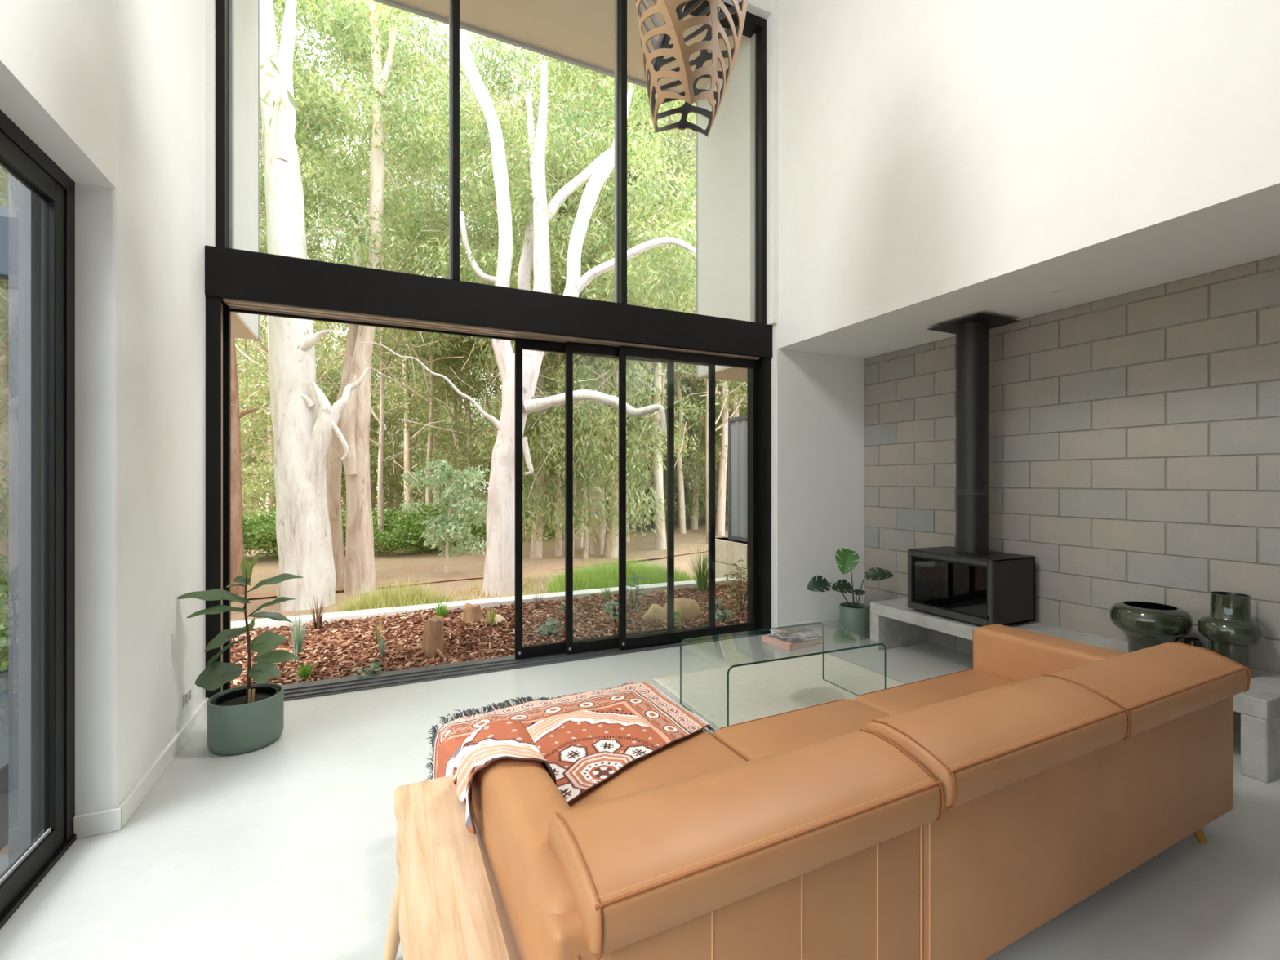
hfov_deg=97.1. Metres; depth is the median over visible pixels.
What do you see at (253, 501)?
tree
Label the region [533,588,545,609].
grass tuft
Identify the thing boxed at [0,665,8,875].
paving
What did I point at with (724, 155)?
wall
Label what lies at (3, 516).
tree
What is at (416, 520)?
bush
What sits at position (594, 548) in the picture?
tree
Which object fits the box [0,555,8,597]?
bush
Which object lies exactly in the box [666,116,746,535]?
tree
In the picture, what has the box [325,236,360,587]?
tree
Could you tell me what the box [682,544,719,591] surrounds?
grass tuft
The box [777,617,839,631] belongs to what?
baseboard
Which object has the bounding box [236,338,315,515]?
tree
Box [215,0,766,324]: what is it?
window
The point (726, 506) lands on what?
bush
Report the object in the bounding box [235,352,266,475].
tree
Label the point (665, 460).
tree
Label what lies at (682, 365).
tree
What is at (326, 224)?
tree
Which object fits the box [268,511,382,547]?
bush
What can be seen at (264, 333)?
tree
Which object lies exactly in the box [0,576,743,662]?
kerb
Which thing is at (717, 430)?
tree
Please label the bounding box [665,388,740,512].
tree
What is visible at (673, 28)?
pendant lamp
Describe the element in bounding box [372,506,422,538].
bush
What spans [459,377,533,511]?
tree
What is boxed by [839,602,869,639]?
pot
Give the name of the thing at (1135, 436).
wall
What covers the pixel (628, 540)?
tree
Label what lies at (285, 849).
floor
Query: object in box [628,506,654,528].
bush
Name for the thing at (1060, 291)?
recessed light
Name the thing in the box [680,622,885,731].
coffee table
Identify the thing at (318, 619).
plant
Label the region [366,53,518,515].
tree
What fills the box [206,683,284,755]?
pot
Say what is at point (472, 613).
tree stump
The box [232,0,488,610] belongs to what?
tree
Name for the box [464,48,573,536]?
tree
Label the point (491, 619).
grass tuft
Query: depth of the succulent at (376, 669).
4.17 m
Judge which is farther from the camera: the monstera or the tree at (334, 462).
the tree at (334, 462)
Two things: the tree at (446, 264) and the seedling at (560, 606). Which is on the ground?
the tree at (446, 264)
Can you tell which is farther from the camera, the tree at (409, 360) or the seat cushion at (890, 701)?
the tree at (409, 360)
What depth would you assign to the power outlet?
3.12 m
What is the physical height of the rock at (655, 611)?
0.190 m
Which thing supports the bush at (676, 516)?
on the ground
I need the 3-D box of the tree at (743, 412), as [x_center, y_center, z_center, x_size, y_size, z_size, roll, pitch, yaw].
[4.880,-1.835,22.124,4.196,7.476,4.083,0,0,-20]
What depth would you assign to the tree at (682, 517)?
19.56 m
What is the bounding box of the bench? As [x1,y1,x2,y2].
[870,597,1279,782]
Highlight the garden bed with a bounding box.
[231,586,746,688]
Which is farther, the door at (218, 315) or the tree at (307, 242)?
the tree at (307, 242)
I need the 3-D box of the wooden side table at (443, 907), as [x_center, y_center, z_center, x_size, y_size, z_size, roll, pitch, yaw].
[-0.423,1.196,1.209,0.230,0.477,1.310,0,0,-25]
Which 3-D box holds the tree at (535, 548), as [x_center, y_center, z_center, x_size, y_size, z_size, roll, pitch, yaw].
[-2.486,-2.632,13.096,3.666,9.164,5.564,0,0,-11]
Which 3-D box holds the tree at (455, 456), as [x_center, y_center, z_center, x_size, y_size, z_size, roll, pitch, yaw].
[-5.211,-2.280,18.068,4.550,8.440,5.249,0,0,33]
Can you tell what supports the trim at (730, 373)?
attached to the wall at (724, 155)
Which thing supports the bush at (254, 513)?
on the ground
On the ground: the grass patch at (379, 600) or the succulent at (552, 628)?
the grass patch at (379, 600)
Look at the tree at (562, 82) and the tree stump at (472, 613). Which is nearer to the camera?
the tree stump at (472, 613)
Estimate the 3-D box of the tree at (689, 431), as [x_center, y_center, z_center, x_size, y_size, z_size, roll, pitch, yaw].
[0.452,-2.229,25.119,4.440,8.273,4.215,0,0,0]
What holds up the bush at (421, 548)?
on the ground
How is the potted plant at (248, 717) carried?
on the floor
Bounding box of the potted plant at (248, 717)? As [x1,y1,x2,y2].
[177,548,302,755]
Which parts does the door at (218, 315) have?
sliding panel, sliding panel, sliding panel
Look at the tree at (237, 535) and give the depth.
8.95 m
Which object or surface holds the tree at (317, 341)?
on the ground
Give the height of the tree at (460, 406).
7.522 m
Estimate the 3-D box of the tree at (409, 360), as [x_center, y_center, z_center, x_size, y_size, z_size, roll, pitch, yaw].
[-8.630,-1.840,24.545,4.460,7.466,4.631,0,0,4]
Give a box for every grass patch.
[306,574,469,617]
[448,574,558,601]
[544,555,697,593]
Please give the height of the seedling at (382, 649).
0.188 m
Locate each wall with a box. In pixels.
[0,0,205,815]
[204,0,864,633]
[234,0,257,337]
[697,37,750,376]
[715,537,746,581]
[778,0,1279,359]
[864,254,1279,734]
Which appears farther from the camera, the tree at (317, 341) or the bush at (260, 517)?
the tree at (317, 341)
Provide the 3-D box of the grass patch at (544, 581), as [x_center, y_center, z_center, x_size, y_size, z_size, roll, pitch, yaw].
[-1.264,1.753,8.985,3.605,0.154,3.422,0,0,-25]
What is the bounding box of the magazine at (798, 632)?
[769,627,821,638]
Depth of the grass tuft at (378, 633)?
5.04 m
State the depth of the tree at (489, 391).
28.06 m
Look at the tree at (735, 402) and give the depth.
19.50 m
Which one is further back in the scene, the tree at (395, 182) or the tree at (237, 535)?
the tree at (395, 182)
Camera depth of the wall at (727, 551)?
8.67 m
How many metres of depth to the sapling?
10.51 m
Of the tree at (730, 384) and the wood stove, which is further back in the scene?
the tree at (730, 384)
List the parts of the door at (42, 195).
trim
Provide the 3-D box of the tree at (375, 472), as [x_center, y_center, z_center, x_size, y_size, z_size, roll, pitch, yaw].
[-9.097,-1.774,20.130,3.618,7.387,6.092,0,0,31]
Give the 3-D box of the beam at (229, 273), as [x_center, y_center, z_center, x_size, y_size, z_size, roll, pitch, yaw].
[-0.767,-1.288,4.467,4.290,0.305,0.240,0,0,-25]
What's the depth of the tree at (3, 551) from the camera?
8.59 m
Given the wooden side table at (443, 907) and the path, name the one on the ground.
the path
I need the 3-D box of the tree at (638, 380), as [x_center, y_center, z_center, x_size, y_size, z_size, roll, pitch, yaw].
[0.181,-1.836,23.144,4.056,7.472,4.243,0,0,-43]
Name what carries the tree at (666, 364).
on the ground
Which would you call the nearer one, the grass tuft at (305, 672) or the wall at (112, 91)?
the wall at (112, 91)
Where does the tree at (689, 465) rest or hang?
on the ground
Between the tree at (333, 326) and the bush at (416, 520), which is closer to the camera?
the bush at (416, 520)
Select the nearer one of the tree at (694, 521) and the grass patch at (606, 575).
the grass patch at (606, 575)
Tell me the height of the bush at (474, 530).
0.951 m
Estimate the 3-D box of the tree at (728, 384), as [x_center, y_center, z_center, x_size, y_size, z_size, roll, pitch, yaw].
[4.718,-5.322,22.960,4.578,14.717,4.683,0,0,37]
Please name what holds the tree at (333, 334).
on the ground
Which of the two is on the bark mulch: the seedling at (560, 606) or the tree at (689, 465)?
the seedling at (560, 606)
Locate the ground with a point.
(415, 565)
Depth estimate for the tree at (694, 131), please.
14.86 m
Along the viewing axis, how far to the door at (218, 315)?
4.58 m
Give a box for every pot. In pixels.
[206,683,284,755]
[213,686,278,706]
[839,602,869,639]
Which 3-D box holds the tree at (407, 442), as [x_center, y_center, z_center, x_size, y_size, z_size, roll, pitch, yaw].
[-7.579,-3.994,18.399,5.213,11.981,4.908,0,0,17]
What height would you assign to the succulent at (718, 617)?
0.172 m
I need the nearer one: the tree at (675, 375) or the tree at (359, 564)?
the tree at (359, 564)
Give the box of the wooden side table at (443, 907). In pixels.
[382,774,509,959]
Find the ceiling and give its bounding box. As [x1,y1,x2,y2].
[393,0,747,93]
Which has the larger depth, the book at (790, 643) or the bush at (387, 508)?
the bush at (387, 508)
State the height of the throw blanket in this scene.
0.536 m
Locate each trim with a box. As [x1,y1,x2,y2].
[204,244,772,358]
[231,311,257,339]
[255,0,259,341]
[372,0,696,103]
[696,100,699,378]
[697,366,746,382]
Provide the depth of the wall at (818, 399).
5.31 m
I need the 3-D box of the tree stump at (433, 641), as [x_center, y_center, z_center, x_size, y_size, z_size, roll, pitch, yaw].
[-1.783,1.315,4.741,0.276,0.311,0.384,0,0,-25]
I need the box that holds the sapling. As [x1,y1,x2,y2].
[400,459,490,572]
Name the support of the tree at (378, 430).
on the ground
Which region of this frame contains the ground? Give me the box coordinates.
[0,495,728,855]
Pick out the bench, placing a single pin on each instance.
(893, 624)
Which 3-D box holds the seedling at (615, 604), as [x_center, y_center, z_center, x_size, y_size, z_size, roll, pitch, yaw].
[-0.257,1.332,5.787,0.278,0.260,0.245,0,0,-25]
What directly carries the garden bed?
on the ground
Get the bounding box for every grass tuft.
[283,607,315,656]
[295,662,315,681]
[369,617,386,644]
[431,600,450,616]
[484,604,499,626]
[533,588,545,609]
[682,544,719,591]
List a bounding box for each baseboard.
[73,697,208,839]
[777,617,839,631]
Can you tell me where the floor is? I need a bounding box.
[0,625,1279,959]
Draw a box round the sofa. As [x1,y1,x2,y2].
[471,623,1250,959]
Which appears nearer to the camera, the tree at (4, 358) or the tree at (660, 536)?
the tree at (4, 358)
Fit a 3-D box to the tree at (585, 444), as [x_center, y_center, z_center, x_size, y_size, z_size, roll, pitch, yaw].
[-1.443,-1.819,13.148,5.169,7.507,4.981,0,0,14]
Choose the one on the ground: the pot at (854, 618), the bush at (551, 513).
the bush at (551, 513)
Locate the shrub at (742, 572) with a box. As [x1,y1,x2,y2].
[717,558,746,611]
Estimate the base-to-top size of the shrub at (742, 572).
0.594 m
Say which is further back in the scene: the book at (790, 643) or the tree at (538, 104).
the tree at (538, 104)
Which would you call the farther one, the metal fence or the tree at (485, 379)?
the tree at (485, 379)
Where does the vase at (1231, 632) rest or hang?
on the bench
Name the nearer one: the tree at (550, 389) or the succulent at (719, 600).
the succulent at (719, 600)
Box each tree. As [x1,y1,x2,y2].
[0,53,297,395]
[0,166,8,337]
[0,167,8,582]
[0,181,8,598]
[231,337,257,595]
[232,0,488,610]
[235,44,367,494]
[235,52,361,516]
[235,218,316,496]
[235,220,267,513]
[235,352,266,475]
[236,323,267,448]
[236,333,399,501]
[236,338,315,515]
[236,359,266,516]
[237,322,373,519]
[242,341,342,503]
[293,0,490,547]
[298,40,425,513]
[306,241,346,386]
[315,336,404,514]
[320,9,517,515]
[324,336,448,515]
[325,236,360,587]
[325,325,345,502]
[325,353,391,504]
[326,176,490,512]
[337,328,463,511]
[339,0,396,594]
[339,182,426,512]
[359,28,720,595]
[365,85,493,511]
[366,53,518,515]
[369,379,466,511]
[375,408,461,514]
[386,278,547,516]
[394,333,502,516]
[400,73,552,418]
[400,360,483,512]
[429,263,483,476]
[439,378,489,509]
[451,335,490,475]
[458,154,611,559]
[459,50,684,547]
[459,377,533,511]
[461,391,531,505]
[462,248,696,559]
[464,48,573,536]
[466,89,569,494]
[468,136,631,556]
[485,205,650,556]
[488,57,694,555]
[501,65,696,558]
[522,389,605,502]
[530,360,652,517]
[533,81,689,262]
[545,204,693,511]
[548,75,696,542]
[564,94,696,488]
[596,87,719,550]
[603,361,688,531]
[606,379,688,508]
[626,99,746,543]
[626,361,692,526]
[626,364,702,486]
[630,379,728,519]
[635,255,738,533]
[635,389,715,510]
[635,431,689,512]
[638,163,719,528]
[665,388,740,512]
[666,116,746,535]
[680,257,746,465]
[685,430,728,521]
[689,395,741,509]
[715,383,746,445]
[717,382,746,511]
[717,384,746,415]
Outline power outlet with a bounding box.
[182,687,191,706]
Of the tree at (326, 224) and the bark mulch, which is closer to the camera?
the bark mulch
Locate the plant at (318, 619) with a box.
[303,594,331,629]
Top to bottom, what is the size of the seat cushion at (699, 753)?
0.180 m
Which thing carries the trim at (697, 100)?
attached to the wall at (724, 155)
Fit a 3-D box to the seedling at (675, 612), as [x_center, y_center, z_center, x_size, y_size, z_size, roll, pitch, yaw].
[0.350,1.354,5.471,0.160,0.214,0.176,0,0,-25]
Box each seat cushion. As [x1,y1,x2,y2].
[471,728,746,809]
[711,698,888,760]
[853,669,1016,715]
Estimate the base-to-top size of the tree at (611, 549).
14.121 m
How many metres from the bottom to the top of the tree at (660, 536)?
12.868 m
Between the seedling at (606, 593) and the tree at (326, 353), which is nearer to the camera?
the seedling at (606, 593)
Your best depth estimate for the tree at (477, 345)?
16.93 m
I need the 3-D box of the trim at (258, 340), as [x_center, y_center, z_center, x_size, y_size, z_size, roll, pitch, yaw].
[-3.134,-2.720,4.633,0.025,3.160,0.025,0,0,-25]
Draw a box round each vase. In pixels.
[1109,600,1193,653]
[1181,636,1204,648]
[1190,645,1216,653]
[1197,591,1264,677]
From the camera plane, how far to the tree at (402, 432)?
24.42 m
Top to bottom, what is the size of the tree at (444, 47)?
16.551 m
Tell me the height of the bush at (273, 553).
1.065 m
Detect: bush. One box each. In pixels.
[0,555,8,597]
[0,584,8,671]
[0,585,8,637]
[242,506,275,555]
[242,514,278,558]
[243,511,275,547]
[244,516,346,552]
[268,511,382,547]
[341,506,405,536]
[345,527,423,555]
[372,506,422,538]
[383,502,466,549]
[384,527,438,553]
[435,515,486,548]
[522,499,564,539]
[628,500,691,524]
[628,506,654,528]
[676,502,716,521]
[715,506,728,519]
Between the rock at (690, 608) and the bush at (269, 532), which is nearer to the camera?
the rock at (690, 608)
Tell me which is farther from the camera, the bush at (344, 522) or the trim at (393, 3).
the bush at (344, 522)
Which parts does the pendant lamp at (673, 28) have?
panel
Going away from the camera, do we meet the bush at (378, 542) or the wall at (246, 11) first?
the wall at (246, 11)
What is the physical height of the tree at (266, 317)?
15.741 m
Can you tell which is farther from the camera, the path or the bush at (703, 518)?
the bush at (703, 518)
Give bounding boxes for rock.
[493,614,507,626]
[642,603,666,622]
[662,598,701,622]
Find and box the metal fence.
[728,414,746,542]
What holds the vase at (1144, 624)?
on the bench
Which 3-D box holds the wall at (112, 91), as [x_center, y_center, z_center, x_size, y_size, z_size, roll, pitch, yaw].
[-1.014,-1.530,-0.465,0.270,5.920,9.000,0,0,-25]
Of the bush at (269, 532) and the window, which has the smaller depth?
the window
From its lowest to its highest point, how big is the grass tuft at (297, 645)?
0.430 m
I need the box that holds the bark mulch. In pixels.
[231,579,746,688]
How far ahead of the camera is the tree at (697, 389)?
23.82 m
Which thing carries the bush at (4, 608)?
on the ground
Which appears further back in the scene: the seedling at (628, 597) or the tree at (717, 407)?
the tree at (717, 407)
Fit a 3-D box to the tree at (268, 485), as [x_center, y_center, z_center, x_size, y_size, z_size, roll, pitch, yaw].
[-10.549,-1.845,17.148,3.627,7.493,6.104,0,0,27]
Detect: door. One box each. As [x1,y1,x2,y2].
[0,109,75,928]
[205,295,771,701]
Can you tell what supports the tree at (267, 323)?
on the ground
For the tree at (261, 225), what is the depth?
23.66 m
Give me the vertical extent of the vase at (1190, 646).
0.141 m
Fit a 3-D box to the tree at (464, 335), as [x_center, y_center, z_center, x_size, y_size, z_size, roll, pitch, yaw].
[-11.758,-6.078,38.133,5.775,16.266,5.004,0,0,-26]
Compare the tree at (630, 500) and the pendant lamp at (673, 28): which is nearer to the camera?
the pendant lamp at (673, 28)
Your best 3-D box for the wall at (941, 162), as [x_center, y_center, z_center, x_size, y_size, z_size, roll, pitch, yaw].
[3.676,-2.850,1.520,1.290,3.280,8.700,0,0,-25]
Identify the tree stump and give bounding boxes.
[410,614,444,659]
[462,603,488,625]
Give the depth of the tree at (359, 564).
9.35 m
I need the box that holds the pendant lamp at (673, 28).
[635,0,747,137]
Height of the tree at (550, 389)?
8.282 m
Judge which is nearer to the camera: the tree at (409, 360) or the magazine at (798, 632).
the magazine at (798, 632)
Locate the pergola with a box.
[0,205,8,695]
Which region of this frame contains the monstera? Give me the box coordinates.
[807,547,893,639]
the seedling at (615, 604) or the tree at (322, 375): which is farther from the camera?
the tree at (322, 375)
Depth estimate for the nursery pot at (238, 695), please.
3.12 m
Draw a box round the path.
[238,548,708,598]
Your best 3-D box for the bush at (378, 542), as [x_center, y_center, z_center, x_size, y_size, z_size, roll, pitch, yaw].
[-6.181,1.505,13.566,1.750,0.741,1.356,0,0,11]
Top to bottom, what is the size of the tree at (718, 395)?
8.275 m
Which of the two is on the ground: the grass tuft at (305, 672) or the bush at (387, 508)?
the bush at (387, 508)
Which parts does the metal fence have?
post, rail, rail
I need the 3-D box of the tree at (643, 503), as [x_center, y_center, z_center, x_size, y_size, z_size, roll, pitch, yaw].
[0.121,-2.835,22.288,3.850,9.587,4.631,0,0,-44]
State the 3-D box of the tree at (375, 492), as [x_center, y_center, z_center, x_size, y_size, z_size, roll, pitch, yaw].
[-10.413,-1.839,19.518,4.132,7.504,4.249,0,0,25]
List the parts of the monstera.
stem, stem, stem, stem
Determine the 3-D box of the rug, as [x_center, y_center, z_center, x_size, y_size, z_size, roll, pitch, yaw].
[1.280,1.425,3.337,1.579,0.011,2.370,0,0,-25]
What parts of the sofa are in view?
arm, panel, arm, panel, leg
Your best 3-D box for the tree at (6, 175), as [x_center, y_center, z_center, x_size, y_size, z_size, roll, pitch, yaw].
[-8.109,-3.923,7.894,4.855,11.835,5.144,0,0,-39]
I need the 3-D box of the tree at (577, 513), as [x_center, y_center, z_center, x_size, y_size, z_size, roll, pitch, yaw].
[-1.695,-2.214,13.659,4.187,8.302,4.384,0,0,16]
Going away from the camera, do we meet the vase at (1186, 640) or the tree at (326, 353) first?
the vase at (1186, 640)
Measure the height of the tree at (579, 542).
15.082 m
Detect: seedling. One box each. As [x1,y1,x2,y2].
[377,636,389,657]
[555,599,579,620]
[597,586,611,601]
[600,597,628,622]
[626,572,644,612]
[665,609,683,629]
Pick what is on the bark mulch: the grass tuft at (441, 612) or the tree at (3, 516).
the grass tuft at (441, 612)
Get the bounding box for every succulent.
[351,661,382,678]
[533,617,564,635]
[704,598,723,610]
[715,608,737,624]
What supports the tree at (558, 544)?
on the ground
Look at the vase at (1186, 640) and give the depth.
3.28 m
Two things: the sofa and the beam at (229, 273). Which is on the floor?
the sofa
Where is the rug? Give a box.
[652,650,907,728]
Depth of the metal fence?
8.68 m
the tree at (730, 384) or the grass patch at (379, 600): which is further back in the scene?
the tree at (730, 384)
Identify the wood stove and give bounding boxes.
[907,313,1035,626]
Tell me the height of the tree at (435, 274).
15.516 m
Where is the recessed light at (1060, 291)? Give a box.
[1048,288,1069,293]
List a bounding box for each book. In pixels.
[761,633,823,650]
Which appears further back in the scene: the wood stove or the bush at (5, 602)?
the bush at (5, 602)
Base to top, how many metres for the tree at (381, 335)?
14.667 m
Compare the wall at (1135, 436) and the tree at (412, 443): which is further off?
the tree at (412, 443)
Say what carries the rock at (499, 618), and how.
on the garden bed
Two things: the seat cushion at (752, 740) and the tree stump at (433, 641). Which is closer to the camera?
the seat cushion at (752, 740)
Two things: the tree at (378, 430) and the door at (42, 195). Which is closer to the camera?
the door at (42, 195)
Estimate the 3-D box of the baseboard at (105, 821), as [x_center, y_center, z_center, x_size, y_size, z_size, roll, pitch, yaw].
[-2.455,1.385,2.867,0.146,0.090,1.301,0,0,-25]
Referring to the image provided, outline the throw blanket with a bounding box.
[424,681,711,834]

